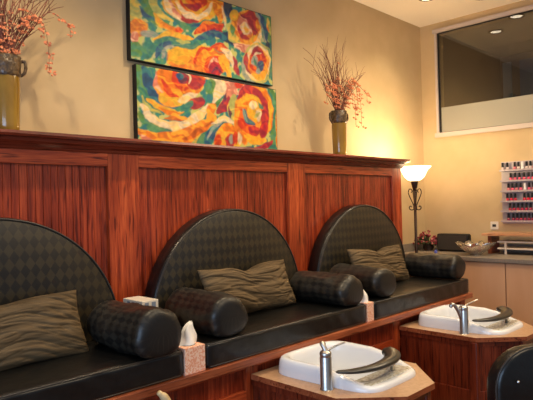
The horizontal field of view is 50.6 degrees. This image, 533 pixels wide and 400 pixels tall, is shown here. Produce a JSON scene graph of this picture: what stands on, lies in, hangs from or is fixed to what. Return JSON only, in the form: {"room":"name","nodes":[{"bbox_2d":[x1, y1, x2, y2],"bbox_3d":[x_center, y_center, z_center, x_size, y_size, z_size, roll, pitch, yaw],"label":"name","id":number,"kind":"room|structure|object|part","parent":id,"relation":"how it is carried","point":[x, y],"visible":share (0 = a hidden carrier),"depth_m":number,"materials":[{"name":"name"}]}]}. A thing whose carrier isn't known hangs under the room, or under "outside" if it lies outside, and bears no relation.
{"room":"salon","nodes":[
{"label":"salon","id":0,"kind":"room"},
{"bbox_2d":[157,390,170,399],"bbox_3d":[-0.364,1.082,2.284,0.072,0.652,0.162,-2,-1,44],"label":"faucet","id":1,"kind":"object","parent":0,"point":[162,395],"visible":1,"depth_m":2.24,"materials":[{"name":"beige metal"}]},
{"bbox_2d":[0,0,425,243],"bbox_3d":[-1.095,-0.158,3.133,0.100,3.180,7.950,-2,-1,44],"label":"wall","id":2,"kind":"structure","parent":0,"point":[91,91],"depth_m":4.44,"materials":[{"name":"beige paint"}]},
{"bbox_2d":[126,0,272,86],"bbox_3d":[-0.398,-1.098,3.772,0.040,0.518,1.213,-2,-1,44],"label":"canvas painting","id":3,"kind":"object","parent":2,"relation":"attached to","point":[215,38],"visible":1,"depth_m":3.72,"materials":[{"name":"fabric"}]},
{"bbox_2d":[132,64,276,148],"bbox_3d":[-0.360,-0.566,3.792,0.040,0.503,1.213,-2,-1,44],"label":"canvas painting","id":4,"kind":"object","parent":2,"relation":"attached to","point":[168,105],"visible":0.94,"depth_m":3.69,"materials":[{"name":"fabric"}]},
{"bbox_2d":[403,243,422,251],"bbox_3d":[1.441,0.470,5.617,0.018,0.074,0.591,-2,-1,44],"label":"backsplash","id":5,"kind":"structure","parent":2,"relation":"attached to","point":[407,247],"depth_m":5.60,"materials":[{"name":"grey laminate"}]},
{"bbox_2d":[354,0,522,26],"bbox_3d":[0.328,-1.826,1.698,4.220,0.060,7.930,-2,-1,44],"label":"ceiling","id":6,"kind":"structure","parent":0,"point":[418,13],"depth_m":5.28,"materials":[{"name":"paint"}]},
{"bbox_2d":[443,35,500,131],"bbox_3d":[2.368,-0.811,6.401,0.065,1.960,1.580,-2,-1,44],"label":"wall","id":7,"kind":"structure","parent":0,"point":[472,74],"depth_m":6.23,"materials":[{"name":"brown paint"}]},
{"bbox_2d":[420,0,532,244],"bbox_3d":[3.615,-0.271,4.000,5.420,3.180,0.120,-2,-1,44],"label":"wall","id":8,"kind":"structure","parent":0,"point":[463,186],"depth_m":5.55,"materials":[{"name":"beige paint"}]},
{"bbox_2d":[432,5,532,137],"bbox_3d":[2.326,-1.204,5.191,1.673,1.100,0.078,-2,-1,44],"label":"window","id":9,"kind":"structure","parent":8,"relation":"in","point":[514,111],"depth_m":5.42,"materials":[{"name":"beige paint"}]},
{"bbox_2d":[434,244,532,252],"bbox_3d":[2.477,0.439,5.029,2.320,0.074,0.018,-2,-1,44],"label":"backsplash","id":10,"kind":"structure","parent":8,"relation":"attached to","point":[500,245],"depth_m":5.18,"materials":[{"name":"grey laminate"}]},
{"bbox_2d":[490,222,497,228],"bbox_3d":[2.160,0.242,5.341,0.074,0.074,0.010,-2,-1,44],"label":"wall socket","id":11,"kind":"object","parent":8,"relation":"attached to","point":[494,225],"visible":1,"depth_m":5.34,"materials":[{"name":"beige plastic"}]},
{"bbox_2d":[499,160,532,223],"bbox_3d":[2.314,-0.071,5.147,0.343,0.575,0.062,-2,-1,44],"label":"rack","id":12,"kind":"object","parent":8,"relation":"attached to","point":[504,173],"visible":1,"depth_m":5.17,"materials":[{"name":"grey"}]},
{"bbox_2d":[499,168,532,171],"bbox_3d":[2.307,-0.276,5.144,0.339,0.016,0.052,-2,-1,44],"label":"shelf","id":13,"kind":"object","parent":12,"relation":"attached to","point":[510,169],"depth_m":5.15,"materials":[{"name":"grey"}]},
{"bbox_2d":[500,200,532,201],"bbox_3d":[2.314,0.010,5.141,0.339,0.016,0.052,-2,-1,44],"label":"shelf","id":14,"kind":"object","parent":12,"relation":"attached to","point":[502,200],"depth_m":5.13,"materials":[{"name":"grey"}]},
{"bbox_2d":[500,189,532,191],"bbox_3d":[2.312,-0.084,5.142,0.339,0.016,0.052,-2,-1,44],"label":"shelf","id":15,"kind":"object","parent":12,"relation":"attached to","point":[503,190],"depth_m":5.14,"materials":[{"name":"grey"}]},
{"bbox_2d":[500,179,532,181],"bbox_3d":[2.309,-0.178,5.143,0.339,0.016,0.052,-2,-1,44],"label":"shelf","id":16,"kind":"object","parent":12,"relation":"attached to","point":[503,180],"depth_m":5.15,"materials":[{"name":"grey"}]},
{"bbox_2d":[501,220,532,221],"bbox_3d":[2.319,0.193,5.140,0.339,0.016,0.052,-2,-1,44],"label":"shelf","id":17,"kind":"object","parent":12,"relation":"attached to","point":[501,220],"depth_m":5.14,"materials":[{"name":"grey"}]},
{"bbox_2d":[501,210,532,211],"bbox_3d":[2.316,0.101,5.141,0.339,0.016,0.052,-2,-1,44],"label":"shelf","id":18,"kind":"object","parent":12,"relation":"attached to","point":[501,210],"depth_m":5.14,"materials":[{"name":"grey"}]},
{"bbox_2d":[447,14,532,56],"bbox_3d":[3.558,-1.800,5.219,3.335,0.060,1.580,-2,-1,44],"label":"ceiling","id":19,"kind":"structure","parent":0,"point":[513,36],"depth_m":5.99,"materials":[{"name":"beige paint"}]},
{"bbox_2d":[500,51,532,125],"bbox_3d":[4.086,-0.860,5.726,3.335,1.960,0.060,-2,-1,44],"label":"wall","id":20,"kind":"structure","parent":0,"point":[514,59],"depth_m":6.75,"materials":[{"name":"brown paint"}]},
{"bbox_2d":[502,62,511,124],"bbox_3d":[2.928,-0.802,6.804,0.100,1.720,0.020,-2,-1,44],"label":"trim","id":21,"kind":"structure","parent":20,"relation":"attached to","point":[507,67],"depth_m":6.80,"materials":[{"name":"grey"}]},
{"bbox_2d":[519,57,532,122],"bbox_3d":[3.857,-0.833,5.895,2.300,1.720,0.020,-2,-1,44],"label":"trim","id":22,"kind":"structure","parent":20,"relation":"attached to","point":[526,65],"depth_m":6.64,"materials":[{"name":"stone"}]},
{"bbox_3d":[0.875,1.393,1.218,5.520,0.050,7.930,-2,-1,44],"label":"floor","id":23,"kind":"structure","parent":0,"visible":0},
{"bbox_2d":[0,129,410,301],"bbox_3d":[-0.525,0.552,3.317,0.413,1.735,4.693,-2,-1,44],"label":"wood paneling","id":24,"kind":"structure","parent":23,"relation":"on","point":[121,200],"depth_m":3.07,"materials":[{"name":"red wood"}]},
{"bbox_2d":[0,52,27,129],"bbox_3d":[-1.214,-0.489,2.636,0.134,0.370,0.135,-2,0,19],"label":"vase","id":25,"kind":"object","parent":24,"relation":"on","point":[10,64],"visible":0.93,"depth_m":2.59,"materials":[{"name":"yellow ceramic"}]},
{"bbox_3d":[-1.152,-0.621,2.669,0.036,0.085,0.016,-1,0,-26],"label":"handle","id":26,"kind":"part","parent":25,"relation":"part of","materials":[{"name":"ceramic"}]},
{"bbox_2d":[0,0,75,75],"bbox_3d":[-1.193,-0.787,2.619,0.124,0.924,0.654,-2,-1,44],"label":"dried branches","id":27,"kind":"object","parent":25,"relation":"in","point":[6,43],"visible":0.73,"depth_m":2.67,"materials":[{"name":"orange plant"}]},
{"bbox_3d":[-1.231,-0.206,2.460,0.030,0.086,1.178,-2,-1,44],"label":"rail","id":28,"kind":"part","parent":24,"relation":"part of","materials":[{"name":"red wood"}]},
{"bbox_3d":[-1.231,0.263,2.468,0.027,0.856,1.178,-2,-1,44],"label":"bead panel","id":29,"kind":"part","parent":24,"relation":"part of","materials":[{"name":"red wood"}]},
{"bbox_3d":[-0.281,-0.223,3.430,0.030,0.086,1.174,-2,-1,44],"label":"rail","id":30,"kind":"part","parent":24,"relation":"part of","materials":[{"name":"red wood"}]},
{"bbox_3d":[-0.281,0.246,3.438,0.027,0.856,1.174,-2,-1,44],"label":"bead panel","id":31,"kind":"part","parent":24,"relation":"part of","materials":[{"name":"red wood"}]},
{"bbox_2d":[329,110,348,154],"bbox_3d":[0.576,-0.520,4.465,0.134,0.370,0.135,-2,0,19],"label":"vase","id":32,"kind":"object","parent":24,"relation":"on","point":[338,119],"visible":0.96,"depth_m":4.42,"materials":[{"name":"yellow ceramic"}]},
{"bbox_2d":[304,38,371,128],"bbox_3d":[0.559,-0.824,4.425,0.780,0.938,0.144,-1,-1,-44],"label":"dried branches","id":33,"kind":"object","parent":32,"relation":"in","point":[335,94],"visible":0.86,"depth_m":4.45,"materials":[{"name":"orange plant"}]},
{"bbox_3d":[0.657,0.230,4.395,0.027,0.856,1.134,-2,-1,44],"label":"bead panel","id":34,"kind":"part","parent":24,"relation":"part of","materials":[{"name":"red wood"}]},
{"bbox_3d":[0.656,-0.239,4.388,0.030,0.086,1.134,-2,-1,44],"label":"rail","id":35,"kind":"part","parent":24,"relation":"part of","materials":[{"name":"red wood"}]},
{"bbox_3d":[1.063,0.552,4.991,0.330,1.680,0.006,-2,-1,44],"label":"panel","id":36,"kind":"part","parent":24,"relation":"part of","materials":[{"name":"red wood"}]},
{"bbox_2d":[102,292,472,399],"bbox_3d":[-0.221,1.084,2.972,0.635,0.650,4.612,-2,-1,44],"label":"bench base","id":37,"kind":"object","parent":23,"relation":"on","point":[232,380],"visible":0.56,"depth_m":2.74,"materials":[{"name":"brown wood"}]},
{"bbox_2d":[0,217,115,341],"bbox_3d":[-1.170,0.424,2.392,0.118,0.700,1.200,-2,-1,44],"label":"seat backrest","id":38,"kind":"object","parent":37,"relation":"on","point":[36,259],"visible":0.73,"depth_m":2.52,"materials":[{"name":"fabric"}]},
{"bbox_2d":[0,341,183,399],"bbox_3d":[-0.961,0.711,2.150,0.494,0.120,1.247,-2,-1,44],"label":"seat cushion","id":39,"kind":"object","parent":37,"relation":"on","point":[101,372],"visible":0.66,"depth_m":2.18,"materials":[{"name":"black leather"}]},
{"bbox_2d":[0,290,88,370],"bbox_3d":[-1.033,0.536,2.231,0.184,0.265,0.682,-2,-1,40],"label":"throw pillow","id":40,"kind":"object","parent":39,"relation":"on","point":[43,327],"visible":1,"depth_m":2.28,"materials":[{"name":"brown fabric"}]},
{"bbox_2d":[86,300,181,358],"bbox_3d":[-0.584,0.548,2.470,0.453,0.198,0.259,-2,-1,44],"label":"bolster cushion","id":41,"kind":"object","parent":39,"relation":"on","point":[144,331],"visible":1,"depth_m":2.34,"materials":[{"name":"leather"}]},
{"bbox_2d":[123,296,157,306],"bbox_3d":[-0.617,0.626,2.772,0.172,0.281,0.094,-2,-1,44],"label":"tissue box","id":42,"kind":"object","parent":37,"relation":"on","point":[141,300],"visible":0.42,"depth_m":2.74,"materials":[{"name":"beige cardboard"}]},
{"bbox_2d":[178,321,204,375],"bbox_3d":[-0.351,0.650,2.507,0.112,0.218,0.118,-2,-1,44],"label":"tissue box","id":43,"kind":"object","parent":37,"relation":"on","point":[193,351],"visible":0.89,"depth_m":2.48,"materials":[{"name":"pink"}]},
{"bbox_3d":[-0.329,0.810,2.512,0.022,0.027,0.630,-2,-1,44],"label":"rail","id":44,"kind":"part","parent":37,"relation":"part of","materials":[{"name":"red wood"}]},
{"bbox_2d":[144,209,297,308],"bbox_3d":[-0.212,0.404,3.371,0.118,0.705,1.176,-2,-1,44],"label":"seat backrest","id":45,"kind":"object","parent":37,"relation":"on","point":[240,239],"visible":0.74,"depth_m":3.23,"materials":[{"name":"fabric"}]},
{"bbox_3d":[-0.325,0.953,2.511,0.022,0.050,0.630,-2,-1,44],"label":"rail","id":46,"kind":"part","parent":37,"relation":"part of","materials":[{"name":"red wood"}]},
{"bbox_2d":[181,300,365,367],"bbox_3d":[0.000,0.694,3.133,0.492,0.120,1.248,-2,-1,44],"label":"seat cushion","id":47,"kind":"object","parent":37,"relation":"on","point":[267,329],"visible":0.56,"depth_m":2.94,"materials":[{"name":"black leather"}]},
{"bbox_2d":[165,287,247,336],"bbox_3d":[-0.304,0.545,2.812,0.243,0.196,0.453,-1,-1,-43],"label":"bolster cushion","id":48,"kind":"object","parent":47,"relation":"on","point":[213,313],"visible":0.94,"depth_m":2.67,"materials":[{"name":"leather"}]},
{"bbox_2d":[197,259,295,313],"bbox_3d":[-0.090,0.501,3.211,0.174,0.267,0.702,-2,-1,43],"label":"throw pillow","id":49,"kind":"object","parent":47,"relation":"on","point":[264,285],"visible":0.83,"depth_m":3.16,"materials":[{"name":"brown fabric"}]},
{"bbox_2d":[289,271,363,305],"bbox_3d":[0.359,0.539,3.483,0.463,0.185,0.251,-2,-1,44],"label":"bolster cushion","id":50,"kind":"object","parent":47,"relation":"on","point":[319,287],"visible":0.94,"depth_m":3.37,"materials":[{"name":"leather"}]},
{"bbox_2d":[308,205,404,271],"bbox_3d":[0.732,0.388,4.335,0.118,0.705,1.184,-2,-1,44],"label":"round cushion","id":51,"kind":"object","parent":37,"relation":"on","point":[364,227],"visible":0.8,"depth_m":4.17,"materials":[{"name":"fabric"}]},
{"bbox_3d":[0.609,0.793,3.469,0.022,0.027,0.590,-2,-1,44],"label":"rail","id":52,"kind":"part","parent":37,"relation":"part of","materials":[{"name":"red wood"}]},
{"bbox_2d":[360,290,373,321],"bbox_3d":[0.596,0.634,3.477,0.110,0.216,0.116,-2,-1,44],"label":"tissue box","id":53,"kind":"object","parent":37,"relation":"on","point":[369,305],"visible":0.42,"depth_m":3.44,"materials":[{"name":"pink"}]},
{"bbox_3d":[0.613,0.937,3.468,0.022,0.050,0.590,-2,-1,44],"label":"rail","id":54,"kind":"part","parent":37,"relation":"part of","materials":[{"name":"red wood"}]},
{"bbox_2d":[368,276,468,318],"bbox_3d":[0.952,0.677,4.104,0.493,0.120,1.320,-2,-1,44],"label":"seat cushion","id":55,"kind":"object","parent":37,"relation":"on","point":[414,292],"visible":0.54,"depth_m":3.94,"materials":[{"name":"black leather"}]},
{"bbox_2d":[329,263,395,296],"bbox_3d":[0.631,0.530,3.767,0.253,0.194,0.453,-1,-1,-42],"label":"bolster cushion","id":56,"kind":"object","parent":55,"relation":"on","point":[378,282],"visible":0.62,"depth_m":3.60,"materials":[{"name":"leather"}]},
{"bbox_2d":[347,245,408,280],"bbox_3d":[0.842,0.486,4.173,0.171,0.290,0.726,-2,-1,41],"label":"throw pillow","id":57,"kind":"object","parent":55,"relation":"on","point":[389,257],"visible":0.52,"depth_m":4.14,"materials":[{"name":"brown fabric"}]},
{"bbox_2d":[404,253,465,278],"bbox_3d":[1.338,0.518,4.486,0.458,0.193,0.243,-2,-1,44],"label":"bolster cushion","id":58,"kind":"object","parent":55,"relation":"on","point":[432,265],"visible":0.94,"depth_m":4.38,"materials":[{"name":"leather"}]},
{"bbox_2d":[251,361,434,399],"bbox_3d":[0.420,1.113,2.714,0.740,0.556,0.672,-2,-1,44],"label":"countertop","id":59,"kind":"structure","parent":23,"relation":"on","point":[268,384],"depth_m":2.54,"materials":[{"name":"beige laminate"}]},
{"bbox_3d":[0.127,1.132,2.579,0.510,0.530,0.020,-2,-1,45],"label":"bead panel","id":60,"kind":"part","parent":59,"relation":"part of","materials":[{"name":"brown wood"}]},
{"bbox_3d":[0.112,0.883,2.571,0.510,0.030,0.006,-2,-1,45],"label":"apron rail","id":61,"kind":"part","parent":59,"relation":"part of","materials":[{"name":"brown wood"}]},
{"bbox_2d":[319,341,345,390],"bbox_3d":[0.290,0.732,2.489,0.117,0.209,0.066,-2,0,20],"label":"faucet","id":62,"kind":"object","parent":59,"relation":"on","point":[325,354],"visible":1,"depth_m":2.47,"materials":[{"name":"silver metal"}]},
{"bbox_3d":[0.304,0.652,2.496,0.094,0.051,0.018,-1,0,-1],"label":"lever handle","id":63,"kind":"part","parent":62,"relation":"part of","materials":[{"name":"silver metal"}]},
{"bbox_2d":[279,341,415,392],"bbox_3d":[0.389,0.851,2.733,0.580,0.271,0.512,-2,-1,44],"label":"basin","id":64,"kind":"object","parent":59,"relation":"in","point":[359,368],"visible":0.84,"depth_m":2.66,"materials":[{"name":"white ceramic"}]},
{"bbox_3d":[0.538,0.809,2.598,0.095,0.012,0.384,-2,-1,44],"label":"soap dish","id":65,"kind":"part","parent":64,"relation":"part of","materials":[{"name":"white ceramic"}]},
{"bbox_3d":[0.657,0.868,2.474,0.006,0.030,0.210,-2,-1,44],"label":"apron rail","id":66,"kind":"part","parent":59,"relation":"part of","materials":[{"name":"brown wood"}]},
{"bbox_3d":[0.727,1.118,2.557,0.038,0.528,0.044,-2,-1,44],"label":"corner post","id":67,"kind":"part","parent":59,"relation":"part of","materials":[{"name":"brown wood"}]},
{"bbox_2d":[401,165,430,252],"bbox_3d":[1.333,0.544,5.002,0.296,1.682,0.296,-2,-1,44],"label":"floor lamp","id":68,"kind":"object","parent":23,"relation":"on","point":[413,174],"visible":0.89,"depth_m":4.97,"materials":[{"name":"black metal"}]},
{"bbox_3d":[1.314,-0.231,5.008,0.296,0.130,0.296,-2,-1,44],"label":"lamp shade","id":69,"kind":"part","parent":68,"relation":"part of","materials":[{"name":"white glass"}]},
{"bbox_2d":[399,319,532,399],"bbox_3d":[1.371,1.096,3.686,0.740,0.556,0.672,-2,-1,44],"label":"cabinet","id":70,"kind":"object","parent":23,"relation":"on","point":[459,365],"depth_m":3.46,"materials":[{"name":"brown wood"}]},
{"bbox_3d":[1.079,1.116,3.550,0.510,0.530,0.020,-2,-1,45],"label":"bead panel","id":71,"kind":"part","parent":70,"relation":"part of","materials":[{"name":"brown wood"}]},
{"bbox_3d":[1.063,0.866,3.543,0.510,0.030,0.006,-2,-1,45],"label":"apron rail","id":72,"kind":"part","parent":70,"relation":"part of","materials":[{"name":"brown wood"}]},
{"bbox_3d":[1.072,1.263,3.538,0.510,0.235,0.014,-2,-1,45],"label":"moulding","id":73,"kind":"part","parent":70,"relation":"part of","materials":[{"name":"brown wood"}]},
{"bbox_2d":[449,299,477,333],"bbox_3d":[1.214,0.716,3.466,0.181,0.209,0.058,-1,0,-1],"label":"faucet","id":74,"kind":"object","parent":70,"relation":"on","point":[462,311],"visible":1,"depth_m":3.45,"materials":[{"name":"silver metal"}]},
{"bbox_2d":[399,319,532,341],"bbox_3d":[1.366,0.831,3.689,0.740,0.026,0.667,-2,-1,44],"label":"countertop","id":75,"kind":"structure","parent":70,"relation":"on","point":[525,333],"depth_m":3.45,"materials":[{"name":"beige laminate"}]},
{"bbox_2d":[418,304,522,334],"bbox_3d":[1.340,0.835,3.705,0.580,0.271,0.512,-2,-1,44],"label":"basin","id":76,"kind":"object","parent":70,"relation":"in","point":[482,320],"visible":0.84,"depth_m":3.62,"materials":[{"name":"white ceramic"}]},
{"bbox_3d":[1.489,0.792,3.570,0.095,0.012,0.384,-2,-1,44],"label":"soap dish","id":77,"kind":"part","parent":76,"relation":"part of","materials":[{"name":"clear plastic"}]},
{"bbox_3d":[1.248,1.111,3.366,0.050,0.528,0.044,-2,-1,44],"label":"corner post","id":78,"kind":"part","parent":70,"relation":"part of","materials":[{"name":"brown wood"}]},
{"bbox_3d":[1.400,1.254,3.361,0.288,0.235,0.014,-1,0,-2],"label":"moulding","id":79,"kind":"part","parent":70,"relation":"part of","materials":[{"name":"brown wood"}]},
{"bbox_3d":[1.395,1.106,3.377,0.288,0.530,0.020,-1,0,-2],"label":"bead panel","id":80,"kind":"part","parent":70,"relation":"part of","materials":[{"name":"brown wood"}]},
{"bbox_3d":[1.389,0.856,3.366,0.288,0.030,0.006,-1,0,-2],"label":"apron rail","id":81,"kind":"part","parent":70,"relation":"part of","materials":[{"name":"brown wood"}]},
{"bbox_2d":[462,261,506,310],"bbox_3d":[1.831,0.953,5.255,1.036,0.844,0.608,-2,-1,44],"label":"base cabinet","id":82,"kind":"object","parent":23,"relation":"on","point":[487,280],"visible":0.12,"depth_m":4.79,"materials":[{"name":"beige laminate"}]},
{"bbox_2d":[404,249,532,264],"bbox_3d":[2.264,0.498,4.811,2.320,0.035,0.630,-2,-1,44],"label":"countertop","id":83,"kind":"structure","parent":82,"relation":"on","point":[499,257],"depth_m":4.88,"materials":[{"name":"grey laminate"}]},
{"bbox_2d":[413,230,436,250],"bbox_3d":[1.595,0.402,5.611,0.217,0.202,0.263,-2,-1,44],"label":"flower arrangement","id":84,"kind":"object","parent":83,"relation":"on","point":[423,239],"visible":0.86,"depth_m":5.58,"materials":[{"name":"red plant"}]},
{"bbox_3d":[1.615,0.472,5.621,0.110,0.060,0.110,-2,-1,44],"label":"pot","id":85,"kind":"part","parent":84,"relation":"part of","materials":[{"name":"black metal"}]},
{"bbox_2d":[437,233,470,251],"bbox_3d":[1.805,0.410,5.431,0.320,0.172,0.084,-2,-1,44],"label":"speaker","id":86,"kind":"object","parent":83,"relation":"on","point":[445,241],"visible":0.75,"depth_m":5.41},
{"bbox_2d":[438,235,465,249],"bbox_3d":[1.777,0.409,5.402,0.290,0.135,0.004,-2,-1,44],"label":"grille","id":87,"kind":"object","parent":86,"relation":"attached to","point":[445,242],"depth_m":5.42,"materials":[{"name":"grey"}]},
{"bbox_2d":[455,240,496,254],"bbox_3d":[1.864,0.431,5.040,0.343,0.120,0.349,-2,-1,44],"label":"crystal bowl","id":88,"kind":"object","parent":83,"relation":"on","point":[478,248],"visible":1,"depth_m":4.96,"materials":[{"name":"clear glass"}]},
{"bbox_2d":[481,232,532,254],"bbox_3d":[2.422,0.382,4.850,1.045,0.188,0.270,-2,-1,44],"label":"shelf","id":89,"kind":"object","parent":83,"relation":"on","point":[492,236],"depth_m":5.03,"materials":[{"name":"brown wood"}]},
{"bbox_3d":[2.097,0.405,5.200,0.030,0.164,0.185,-2,-1,44],"label":"leg","id":90,"kind":"part","parent":89,"relation":"part of","materials":[{"name":"brown wood"}]},
{"bbox_2d":[487,343,532,399],"bbox_3d":[0.935,0.954,2.292,0.477,0.838,0.550,-1,0,-24],"label":"salon chair","id":91,"kind":"object","parent":23,"relation":"on","point":[510,376],"visible":1,"depth_m":2.04,"materials":[{"name":"black leather"}]},
{"bbox_2d":[506,263,532,325],"bbox_3d":[2.569,0.928,4.532,1.016,0.844,0.608,-2,-1,44],"label":"base cabinet","id":92,"kind":"object","parent":23,"relation":"on","point":[519,277],"visible":0.45,"depth_m":4.59,"materials":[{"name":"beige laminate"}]}
]}

